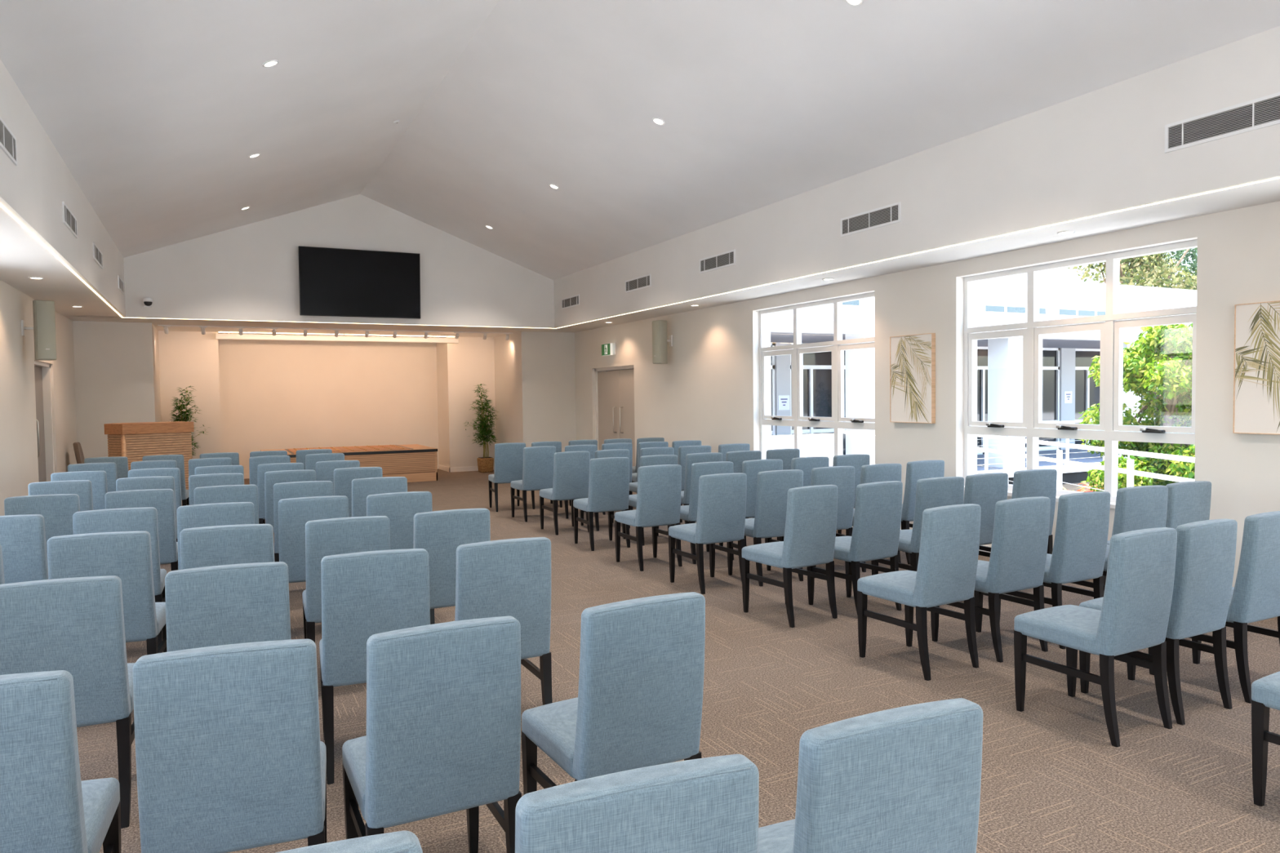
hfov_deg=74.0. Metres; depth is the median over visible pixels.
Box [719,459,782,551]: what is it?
upholstered chair
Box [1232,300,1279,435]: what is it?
picture
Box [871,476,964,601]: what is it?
upholstered chair
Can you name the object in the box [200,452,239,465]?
upholstered chair
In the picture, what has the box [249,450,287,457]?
upholstered chair
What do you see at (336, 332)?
track spotlight
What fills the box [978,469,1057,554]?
upholstered chair
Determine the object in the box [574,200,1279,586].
wall
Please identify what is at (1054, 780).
floor
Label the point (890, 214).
ceiling vent
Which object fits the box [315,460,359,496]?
upholstered chair
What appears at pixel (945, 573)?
upholstered chair
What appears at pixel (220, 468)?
upholstered chair
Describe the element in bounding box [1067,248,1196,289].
tree
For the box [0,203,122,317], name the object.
light strip
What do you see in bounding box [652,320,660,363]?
grille
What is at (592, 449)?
upholstered chair
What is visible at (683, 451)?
upholstered chair
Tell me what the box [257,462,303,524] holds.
upholstered chair
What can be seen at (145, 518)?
upholstered chair
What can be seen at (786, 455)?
upholstered chair
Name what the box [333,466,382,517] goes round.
upholstered chair
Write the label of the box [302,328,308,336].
track spotlight
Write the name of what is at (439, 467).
baseboard
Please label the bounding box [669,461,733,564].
upholstered chair
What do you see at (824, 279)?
recessed light
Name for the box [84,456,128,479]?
upholstered chair
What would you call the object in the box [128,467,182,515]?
upholstered chair
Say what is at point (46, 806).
upholstered chair
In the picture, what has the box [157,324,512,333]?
track
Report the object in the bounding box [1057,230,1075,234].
recessed light
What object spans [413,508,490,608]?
upholstered chair
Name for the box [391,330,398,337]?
track spotlight
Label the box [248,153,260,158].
recessed light
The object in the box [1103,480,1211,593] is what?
upholstered chair
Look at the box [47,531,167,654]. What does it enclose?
upholstered chair
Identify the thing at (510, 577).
upholstered chair
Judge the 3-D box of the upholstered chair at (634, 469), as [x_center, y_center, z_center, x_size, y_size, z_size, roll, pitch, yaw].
[0.081,0.648,13.252,0.458,0.971,0.568,-2,2,-21]
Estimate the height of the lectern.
1.310 m
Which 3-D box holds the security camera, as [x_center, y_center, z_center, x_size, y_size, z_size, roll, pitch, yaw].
[-7.701,-1.944,13.281,0.141,0.139,0.186,-2,2,-27]
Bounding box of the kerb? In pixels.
[977,462,1101,477]
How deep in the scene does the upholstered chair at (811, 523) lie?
5.99 m
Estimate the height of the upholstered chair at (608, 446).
0.971 m
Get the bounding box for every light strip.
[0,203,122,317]
[132,317,555,328]
[218,331,454,337]
[555,177,1279,328]
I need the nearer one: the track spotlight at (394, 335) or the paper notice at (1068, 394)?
the track spotlight at (394, 335)
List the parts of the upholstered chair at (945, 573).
leg, seat, leg, leg, backrest, leg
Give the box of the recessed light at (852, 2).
[844,0,863,6]
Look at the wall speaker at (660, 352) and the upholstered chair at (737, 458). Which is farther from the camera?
the wall speaker at (660, 352)
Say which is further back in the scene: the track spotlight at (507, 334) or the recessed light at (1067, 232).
the track spotlight at (507, 334)
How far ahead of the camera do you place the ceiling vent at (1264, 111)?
5.55 m
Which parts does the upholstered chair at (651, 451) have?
seat, backrest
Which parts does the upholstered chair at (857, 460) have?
backrest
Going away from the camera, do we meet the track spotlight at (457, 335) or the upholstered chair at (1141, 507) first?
the upholstered chair at (1141, 507)
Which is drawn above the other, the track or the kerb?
the track
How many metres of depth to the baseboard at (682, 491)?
8.36 m
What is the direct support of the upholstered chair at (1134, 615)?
on the floor at (1054, 780)
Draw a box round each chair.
[0,514,48,583]
[0,544,4,584]
[0,575,134,828]
[0,670,121,852]
[4,493,79,564]
[27,480,93,511]
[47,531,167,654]
[50,471,107,510]
[67,462,116,492]
[72,441,84,463]
[72,506,166,648]
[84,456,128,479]
[104,488,178,570]
[115,475,177,542]
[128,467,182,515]
[130,460,177,470]
[132,639,326,852]
[142,454,189,506]
[164,561,290,652]
[177,502,254,569]
[179,524,274,569]
[188,457,231,476]
[188,473,244,505]
[193,484,258,524]
[194,465,244,478]
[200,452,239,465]
[248,455,290,490]
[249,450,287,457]
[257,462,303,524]
[264,470,315,533]
[273,480,333,561]
[275,831,422,852]
[278,495,349,582]
[296,448,332,470]
[302,515,390,642]
[305,453,344,471]
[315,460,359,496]
[319,548,430,784]
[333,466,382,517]
[342,616,521,852]
[351,476,407,516]
[366,491,435,624]
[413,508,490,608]
[451,537,552,705]
[488,442,525,511]
[510,446,555,521]
[515,754,759,852]
[521,591,705,795]
[531,441,562,509]
[539,451,590,535]
[564,444,596,519]
[568,440,597,506]
[573,457,630,551]
[580,448,630,531]
[601,443,633,515]
[604,438,631,444]
[614,464,682,571]
[622,454,677,546]
[629,447,674,510]
[631,437,664,493]
[631,441,668,482]
[667,452,722,531]
[668,472,746,594]
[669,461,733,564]
[671,440,701,463]
[677,445,711,522]
[718,443,750,461]
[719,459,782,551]
[725,450,760,473]
[726,469,803,586]
[741,484,837,627]
[747,448,799,518]
[758,697,982,852]
[764,456,829,542]
[779,466,854,567]
[807,480,902,616]
[832,453,870,533]
[835,463,902,572]
[857,503,981,680]
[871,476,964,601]
[901,459,944,564]
[930,496,1050,662]
[963,472,1008,557]
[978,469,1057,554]
[999,491,1110,648]
[1013,527,1177,747]
[1071,485,1168,599]
[1079,518,1237,724]
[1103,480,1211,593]
[1148,511,1279,703]
[1251,671,1279,806]
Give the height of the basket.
0.310 m
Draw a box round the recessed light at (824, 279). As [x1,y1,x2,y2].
[822,278,834,280]
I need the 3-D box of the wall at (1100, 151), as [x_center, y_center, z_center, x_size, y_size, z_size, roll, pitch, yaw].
[-1.199,-2.910,7.541,9.352,2.659,24.500,-2,2,-27]
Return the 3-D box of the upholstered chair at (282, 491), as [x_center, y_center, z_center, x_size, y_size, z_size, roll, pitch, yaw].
[-2.777,0.918,7.021,0.458,0.971,0.568,-2,2,-23]
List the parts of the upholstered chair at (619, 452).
leg, leg, backrest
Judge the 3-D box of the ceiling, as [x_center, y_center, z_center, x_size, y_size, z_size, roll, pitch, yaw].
[-0.317,-3.108,5.776,7.727,1.548,20.567,-2,2,-27]
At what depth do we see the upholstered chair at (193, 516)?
5.38 m
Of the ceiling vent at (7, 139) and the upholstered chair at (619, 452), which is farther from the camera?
the upholstered chair at (619, 452)
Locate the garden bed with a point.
(1068, 486)
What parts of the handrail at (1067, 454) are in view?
post, post, rail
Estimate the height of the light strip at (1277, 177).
0.007 m
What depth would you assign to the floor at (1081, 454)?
18.84 m
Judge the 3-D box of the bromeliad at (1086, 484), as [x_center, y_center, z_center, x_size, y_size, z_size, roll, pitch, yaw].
[8.166,1.132,15.130,0.732,0.342,0.818,0,2,22]
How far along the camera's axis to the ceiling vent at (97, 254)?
10.01 m
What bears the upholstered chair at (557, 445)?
on the floor at (1054, 780)
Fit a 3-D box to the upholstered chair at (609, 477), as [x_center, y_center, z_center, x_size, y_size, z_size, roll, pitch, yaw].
[-0.417,0.807,9.191,0.458,0.971,0.568,-2,2,-24]
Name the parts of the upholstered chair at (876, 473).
seat, leg, backrest, leg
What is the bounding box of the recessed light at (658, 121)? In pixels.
[652,117,665,125]
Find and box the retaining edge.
[1008,471,1102,484]
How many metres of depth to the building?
18.00 m
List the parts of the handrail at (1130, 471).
post, post, rail, rail, post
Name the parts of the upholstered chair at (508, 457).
leg, seat, leg, backrest, leg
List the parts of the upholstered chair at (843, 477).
backrest, leg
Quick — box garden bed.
[1062,481,1142,492]
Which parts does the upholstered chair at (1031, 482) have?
backrest, leg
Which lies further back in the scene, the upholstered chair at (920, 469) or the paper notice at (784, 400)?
the paper notice at (784, 400)
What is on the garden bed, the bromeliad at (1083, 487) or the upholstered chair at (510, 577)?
the bromeliad at (1083, 487)
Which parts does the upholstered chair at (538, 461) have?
leg, seat, leg, backrest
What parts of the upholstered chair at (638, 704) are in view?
leg, seat, backrest, leg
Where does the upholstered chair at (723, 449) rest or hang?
on the floor at (1054, 780)
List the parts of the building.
pane, pane, pane, pane, pane, pane, pane, pane, pane, pane, pane, pane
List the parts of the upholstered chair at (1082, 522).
leg, seat, leg, backrest, leg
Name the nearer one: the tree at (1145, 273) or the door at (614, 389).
the door at (614, 389)
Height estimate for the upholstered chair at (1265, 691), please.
0.971 m
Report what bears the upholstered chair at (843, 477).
on the floor at (1054, 780)
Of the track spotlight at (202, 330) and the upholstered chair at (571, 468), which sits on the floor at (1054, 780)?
the upholstered chair at (571, 468)
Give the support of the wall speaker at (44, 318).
attached to the wall at (19, 461)
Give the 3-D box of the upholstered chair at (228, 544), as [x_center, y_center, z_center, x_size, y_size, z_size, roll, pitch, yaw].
[-2.243,0.998,4.702,0.458,0.971,0.568,-2,2,-20]
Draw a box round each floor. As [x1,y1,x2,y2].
[76,469,1279,852]
[977,448,1102,471]
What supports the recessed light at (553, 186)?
in the ceiling
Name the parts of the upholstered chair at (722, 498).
leg, seat, leg, leg, backrest, leg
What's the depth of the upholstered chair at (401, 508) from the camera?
5.89 m
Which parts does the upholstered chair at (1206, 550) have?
leg, seat, leg, leg, backrest, leg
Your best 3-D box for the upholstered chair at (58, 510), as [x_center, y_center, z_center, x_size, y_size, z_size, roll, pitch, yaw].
[-4.345,0.966,6.281,0.458,0.971,0.568,-2,2,-24]
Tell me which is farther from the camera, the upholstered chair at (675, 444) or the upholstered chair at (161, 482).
the upholstered chair at (675, 444)
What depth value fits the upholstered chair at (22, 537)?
4.97 m
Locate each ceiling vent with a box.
[0,116,17,165]
[62,201,77,238]
[93,242,102,269]
[117,275,124,294]
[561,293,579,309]
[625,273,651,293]
[699,248,735,273]
[840,201,900,236]
[1164,92,1279,152]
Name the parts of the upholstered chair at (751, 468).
backrest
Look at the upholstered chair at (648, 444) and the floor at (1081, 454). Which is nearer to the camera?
the upholstered chair at (648, 444)
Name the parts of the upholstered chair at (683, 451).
backrest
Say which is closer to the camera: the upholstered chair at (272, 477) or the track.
the upholstered chair at (272, 477)
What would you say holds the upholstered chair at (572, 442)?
on the floor at (1054, 780)
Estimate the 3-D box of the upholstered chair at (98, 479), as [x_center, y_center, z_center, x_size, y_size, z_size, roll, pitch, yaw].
[-5.415,0.904,8.283,0.458,0.971,0.568,-2,2,-25]
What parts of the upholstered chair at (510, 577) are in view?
backrest, leg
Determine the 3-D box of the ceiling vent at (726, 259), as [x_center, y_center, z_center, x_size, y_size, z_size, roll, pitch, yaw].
[1.006,-2.158,11.120,0.012,0.190,0.860,-2,2,-27]
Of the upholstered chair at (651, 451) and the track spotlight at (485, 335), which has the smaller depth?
the upholstered chair at (651, 451)
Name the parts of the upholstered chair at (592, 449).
leg, backrest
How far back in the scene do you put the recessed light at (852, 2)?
6.21 m
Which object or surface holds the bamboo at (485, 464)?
on the floor at (1054, 780)
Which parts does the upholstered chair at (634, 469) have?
seat, backrest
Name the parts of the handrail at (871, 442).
rail, post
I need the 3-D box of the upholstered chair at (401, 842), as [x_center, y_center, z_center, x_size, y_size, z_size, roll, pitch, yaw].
[-0.629,1.099,1.449,0.458,0.971,0.568,-2,2,-24]
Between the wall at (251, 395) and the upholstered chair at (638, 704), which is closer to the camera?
the upholstered chair at (638, 704)
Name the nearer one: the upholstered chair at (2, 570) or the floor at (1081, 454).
the upholstered chair at (2, 570)
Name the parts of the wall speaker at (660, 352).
wall plate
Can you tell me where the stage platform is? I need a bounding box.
[260,444,437,482]
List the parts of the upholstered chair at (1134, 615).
leg, seat, leg, leg, backrest, leg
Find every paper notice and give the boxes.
[777,395,789,409]
[1064,391,1071,403]
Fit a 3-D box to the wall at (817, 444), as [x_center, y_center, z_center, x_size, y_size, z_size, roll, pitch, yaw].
[2.539,0.735,13.719,1.472,1.200,0.160,-2,2,-27]
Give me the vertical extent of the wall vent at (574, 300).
0.190 m
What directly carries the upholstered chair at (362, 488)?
on the floor at (1054, 780)
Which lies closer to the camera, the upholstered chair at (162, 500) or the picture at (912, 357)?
the upholstered chair at (162, 500)
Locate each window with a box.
[759,292,875,466]
[963,239,1197,508]
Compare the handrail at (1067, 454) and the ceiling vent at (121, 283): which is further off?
the handrail at (1067, 454)
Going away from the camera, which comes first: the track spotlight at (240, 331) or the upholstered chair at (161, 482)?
the upholstered chair at (161, 482)
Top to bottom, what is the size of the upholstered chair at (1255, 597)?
0.971 m
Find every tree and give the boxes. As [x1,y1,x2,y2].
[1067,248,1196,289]
[1078,322,1195,491]
[1128,247,1197,286]
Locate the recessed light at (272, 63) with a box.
[262,59,279,67]
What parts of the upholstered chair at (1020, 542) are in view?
leg, leg, seat, leg, backrest, leg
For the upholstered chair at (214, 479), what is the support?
on the floor at (1054, 780)
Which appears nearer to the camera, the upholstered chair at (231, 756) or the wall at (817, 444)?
the upholstered chair at (231, 756)
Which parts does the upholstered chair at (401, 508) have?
backrest, leg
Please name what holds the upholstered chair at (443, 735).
on the floor at (1054, 780)
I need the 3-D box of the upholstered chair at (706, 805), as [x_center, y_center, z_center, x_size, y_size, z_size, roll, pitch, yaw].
[-0.081,1.082,1.722,0.458,0.971,0.568,-2,2,-21]
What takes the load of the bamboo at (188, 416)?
on the floor at (1054, 780)
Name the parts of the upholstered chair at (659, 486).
leg, seat, leg, leg, backrest, leg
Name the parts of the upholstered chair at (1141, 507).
seat, backrest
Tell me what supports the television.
attached to the wall at (1100, 151)
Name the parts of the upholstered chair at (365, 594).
seat, leg, leg, backrest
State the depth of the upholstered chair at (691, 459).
9.43 m
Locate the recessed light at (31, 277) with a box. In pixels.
[27,276,44,279]
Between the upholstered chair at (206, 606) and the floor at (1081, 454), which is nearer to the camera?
the upholstered chair at (206, 606)
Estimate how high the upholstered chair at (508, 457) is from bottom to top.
0.971 m
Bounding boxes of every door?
[34,360,54,482]
[594,365,635,466]
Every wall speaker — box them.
[21,299,56,360]
[652,320,672,364]
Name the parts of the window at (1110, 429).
sash, sill, sash, sash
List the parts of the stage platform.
corner post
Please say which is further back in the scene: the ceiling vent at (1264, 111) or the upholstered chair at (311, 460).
the upholstered chair at (311, 460)
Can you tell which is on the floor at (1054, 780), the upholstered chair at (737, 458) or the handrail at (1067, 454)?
the upholstered chair at (737, 458)
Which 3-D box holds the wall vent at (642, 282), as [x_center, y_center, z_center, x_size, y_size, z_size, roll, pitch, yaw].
[-0.036,-2.221,13.185,0.012,0.190,0.870,-2,2,-27]
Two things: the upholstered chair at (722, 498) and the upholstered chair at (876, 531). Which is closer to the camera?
the upholstered chair at (876, 531)
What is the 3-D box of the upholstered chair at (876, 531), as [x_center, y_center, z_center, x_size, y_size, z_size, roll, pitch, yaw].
[1.620,0.885,6.408,0.458,0.971,0.568,-2,3,-33]
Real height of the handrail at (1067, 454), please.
0.883 m
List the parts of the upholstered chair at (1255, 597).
leg, leg, seat, leg, backrest, leg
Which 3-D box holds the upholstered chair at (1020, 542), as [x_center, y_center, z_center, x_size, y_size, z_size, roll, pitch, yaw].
[2.220,0.915,5.396,0.458,0.971,0.568,-2,2,-28]
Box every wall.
[0,26,1279,337]
[0,280,76,515]
[72,320,576,474]
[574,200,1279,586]
[771,433,834,465]
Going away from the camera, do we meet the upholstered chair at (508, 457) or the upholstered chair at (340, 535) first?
the upholstered chair at (340, 535)
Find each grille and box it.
[35,300,56,359]
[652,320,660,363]
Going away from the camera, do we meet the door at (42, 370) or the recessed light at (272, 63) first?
the recessed light at (272, 63)
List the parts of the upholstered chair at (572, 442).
backrest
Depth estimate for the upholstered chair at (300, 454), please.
11.02 m
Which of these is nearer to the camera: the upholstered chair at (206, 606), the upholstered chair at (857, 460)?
the upholstered chair at (206, 606)
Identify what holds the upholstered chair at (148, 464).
on the floor at (1054, 780)
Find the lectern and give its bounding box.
[103,421,194,489]
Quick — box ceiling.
[0,0,1279,279]
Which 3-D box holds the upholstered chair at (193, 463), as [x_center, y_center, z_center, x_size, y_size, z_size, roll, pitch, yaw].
[-4.992,0.838,9.909,0.458,0.971,0.568,-2,2,-25]
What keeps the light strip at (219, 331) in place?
attached to the screen housing
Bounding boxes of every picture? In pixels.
[889,333,935,423]
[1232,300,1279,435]
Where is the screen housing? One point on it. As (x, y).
(218, 336)
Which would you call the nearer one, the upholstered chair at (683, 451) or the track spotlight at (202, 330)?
the upholstered chair at (683, 451)
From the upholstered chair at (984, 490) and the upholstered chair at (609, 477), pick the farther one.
the upholstered chair at (609, 477)
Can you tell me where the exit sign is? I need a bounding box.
[601,342,615,355]
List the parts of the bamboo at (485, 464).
stem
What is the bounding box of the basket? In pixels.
[476,457,493,472]
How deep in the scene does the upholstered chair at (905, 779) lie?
1.71 m
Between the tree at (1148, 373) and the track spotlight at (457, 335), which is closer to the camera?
the tree at (1148, 373)
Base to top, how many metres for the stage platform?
0.651 m
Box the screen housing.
[215,331,458,343]
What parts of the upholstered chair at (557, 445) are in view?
leg, backrest, leg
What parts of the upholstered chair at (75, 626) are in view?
backrest, leg, seat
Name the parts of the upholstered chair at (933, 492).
leg, seat, leg, leg, backrest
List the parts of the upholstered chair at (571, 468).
leg, seat, leg, backrest, leg, leg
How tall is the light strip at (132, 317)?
0.007 m
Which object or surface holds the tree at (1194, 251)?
on the ground
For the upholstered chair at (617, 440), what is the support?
on the floor at (1054, 780)
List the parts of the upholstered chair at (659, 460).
leg, seat, leg, backrest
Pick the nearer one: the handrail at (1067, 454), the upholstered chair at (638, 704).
the upholstered chair at (638, 704)
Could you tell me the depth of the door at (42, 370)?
11.80 m
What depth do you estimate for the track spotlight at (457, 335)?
16.95 m
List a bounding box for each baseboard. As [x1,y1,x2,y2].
[244,464,494,479]
[681,490,991,552]
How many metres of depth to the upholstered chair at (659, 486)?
7.92 m
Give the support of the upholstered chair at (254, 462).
on the floor at (1054, 780)
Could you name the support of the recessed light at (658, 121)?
in the ceiling
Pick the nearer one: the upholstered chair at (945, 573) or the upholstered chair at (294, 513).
the upholstered chair at (945, 573)
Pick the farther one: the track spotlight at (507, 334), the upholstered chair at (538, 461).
the track spotlight at (507, 334)
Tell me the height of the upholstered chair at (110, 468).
0.971 m
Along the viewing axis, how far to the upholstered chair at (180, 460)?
10.39 m
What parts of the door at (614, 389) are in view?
handle, handle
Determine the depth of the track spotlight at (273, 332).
15.44 m
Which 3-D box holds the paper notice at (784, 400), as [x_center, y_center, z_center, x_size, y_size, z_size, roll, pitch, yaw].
[2.950,-0.488,17.376,0.280,0.300,0.006,-2,2,-27]
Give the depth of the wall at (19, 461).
10.04 m
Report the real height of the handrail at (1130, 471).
1.073 m
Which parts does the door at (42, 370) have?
handle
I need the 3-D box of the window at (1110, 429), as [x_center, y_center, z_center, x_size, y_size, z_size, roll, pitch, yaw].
[3.831,-0.407,7.635,0.212,2.164,2.360,-2,2,-27]
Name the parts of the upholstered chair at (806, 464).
backrest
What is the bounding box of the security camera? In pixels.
[142,297,152,306]
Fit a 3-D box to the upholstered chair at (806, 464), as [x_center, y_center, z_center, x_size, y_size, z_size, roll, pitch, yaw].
[1.647,0.790,8.932,0.458,0.971,0.568,-2,2,-25]
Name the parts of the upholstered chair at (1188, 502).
leg, backrest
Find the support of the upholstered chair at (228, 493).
on the floor at (1054, 780)
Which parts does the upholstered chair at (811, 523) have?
leg, seat, leg, backrest, leg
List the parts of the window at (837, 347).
sash, sash, sash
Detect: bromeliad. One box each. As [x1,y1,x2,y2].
[1062,485,1097,492]
[1077,480,1103,492]
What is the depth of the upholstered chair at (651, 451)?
10.57 m
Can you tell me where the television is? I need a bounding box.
[297,245,420,319]
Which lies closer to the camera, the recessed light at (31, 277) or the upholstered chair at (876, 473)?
the upholstered chair at (876, 473)
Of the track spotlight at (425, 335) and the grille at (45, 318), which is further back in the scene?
the track spotlight at (425, 335)
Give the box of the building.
[605,276,1196,468]
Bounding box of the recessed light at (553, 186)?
[549,183,559,189]
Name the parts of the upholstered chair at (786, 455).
backrest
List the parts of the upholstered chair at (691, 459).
seat, backrest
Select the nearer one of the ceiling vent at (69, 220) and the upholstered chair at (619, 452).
the ceiling vent at (69, 220)
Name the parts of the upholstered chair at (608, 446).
backrest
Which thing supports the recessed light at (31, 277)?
in the wall at (1100, 151)
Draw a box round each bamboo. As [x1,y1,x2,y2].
[168,386,206,456]
[464,383,499,472]
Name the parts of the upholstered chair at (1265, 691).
leg, seat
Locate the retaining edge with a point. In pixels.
(1077, 477)
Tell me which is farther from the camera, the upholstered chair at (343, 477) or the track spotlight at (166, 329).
the track spotlight at (166, 329)
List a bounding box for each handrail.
[843,430,875,464]
[977,417,1155,471]
[977,435,1195,490]
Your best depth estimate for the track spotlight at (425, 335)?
16.68 m
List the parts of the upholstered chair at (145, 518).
backrest, leg, seat, leg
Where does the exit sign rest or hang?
attached to the wall at (707, 391)
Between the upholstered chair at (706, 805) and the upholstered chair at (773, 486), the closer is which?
the upholstered chair at (706, 805)
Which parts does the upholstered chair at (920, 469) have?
leg, backrest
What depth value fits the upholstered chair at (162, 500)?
6.34 m
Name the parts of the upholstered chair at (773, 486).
leg, seat, leg, leg, backrest, leg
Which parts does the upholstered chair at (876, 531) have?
leg, seat, leg, leg, backrest, leg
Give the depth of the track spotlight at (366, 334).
16.17 m
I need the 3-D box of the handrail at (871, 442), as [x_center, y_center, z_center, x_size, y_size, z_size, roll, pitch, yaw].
[3.308,0.648,12.143,0.080,1.073,3.170,-1,2,-3]
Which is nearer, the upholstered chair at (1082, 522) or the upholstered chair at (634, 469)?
the upholstered chair at (1082, 522)
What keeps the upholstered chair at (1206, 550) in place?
on the floor at (1054, 780)
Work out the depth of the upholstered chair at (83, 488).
7.09 m
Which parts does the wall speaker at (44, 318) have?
wall plate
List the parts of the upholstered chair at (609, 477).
leg, seat, leg, backrest, leg, leg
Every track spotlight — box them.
[162,325,169,333]
[199,326,206,334]
[236,327,244,335]
[270,328,277,335]
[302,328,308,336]
[333,329,339,337]
[363,330,370,337]
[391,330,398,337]
[422,331,429,338]
[453,332,460,338]
[481,333,488,339]
[504,333,510,340]
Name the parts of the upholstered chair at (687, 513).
seat, leg, leg, backrest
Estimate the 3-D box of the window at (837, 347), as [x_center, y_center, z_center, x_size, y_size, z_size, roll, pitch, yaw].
[2.214,-0.506,10.839,0.212,2.164,2.440,-2,2,-27]
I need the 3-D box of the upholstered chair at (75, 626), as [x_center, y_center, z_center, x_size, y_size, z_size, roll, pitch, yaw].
[-2.268,1.048,3.388,0.458,0.971,0.568,-2,2,-23]
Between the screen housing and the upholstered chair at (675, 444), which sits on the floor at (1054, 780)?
the upholstered chair at (675, 444)
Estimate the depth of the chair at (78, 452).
12.72 m
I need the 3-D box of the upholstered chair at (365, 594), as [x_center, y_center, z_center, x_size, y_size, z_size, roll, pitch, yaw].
[-1.221,1.015,3.891,0.458,0.971,0.568,-2,2,-22]
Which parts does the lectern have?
corner post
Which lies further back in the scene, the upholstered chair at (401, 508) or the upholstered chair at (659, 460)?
the upholstered chair at (659, 460)
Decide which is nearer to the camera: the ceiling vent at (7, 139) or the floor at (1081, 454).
the ceiling vent at (7, 139)
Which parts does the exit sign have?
mounting plate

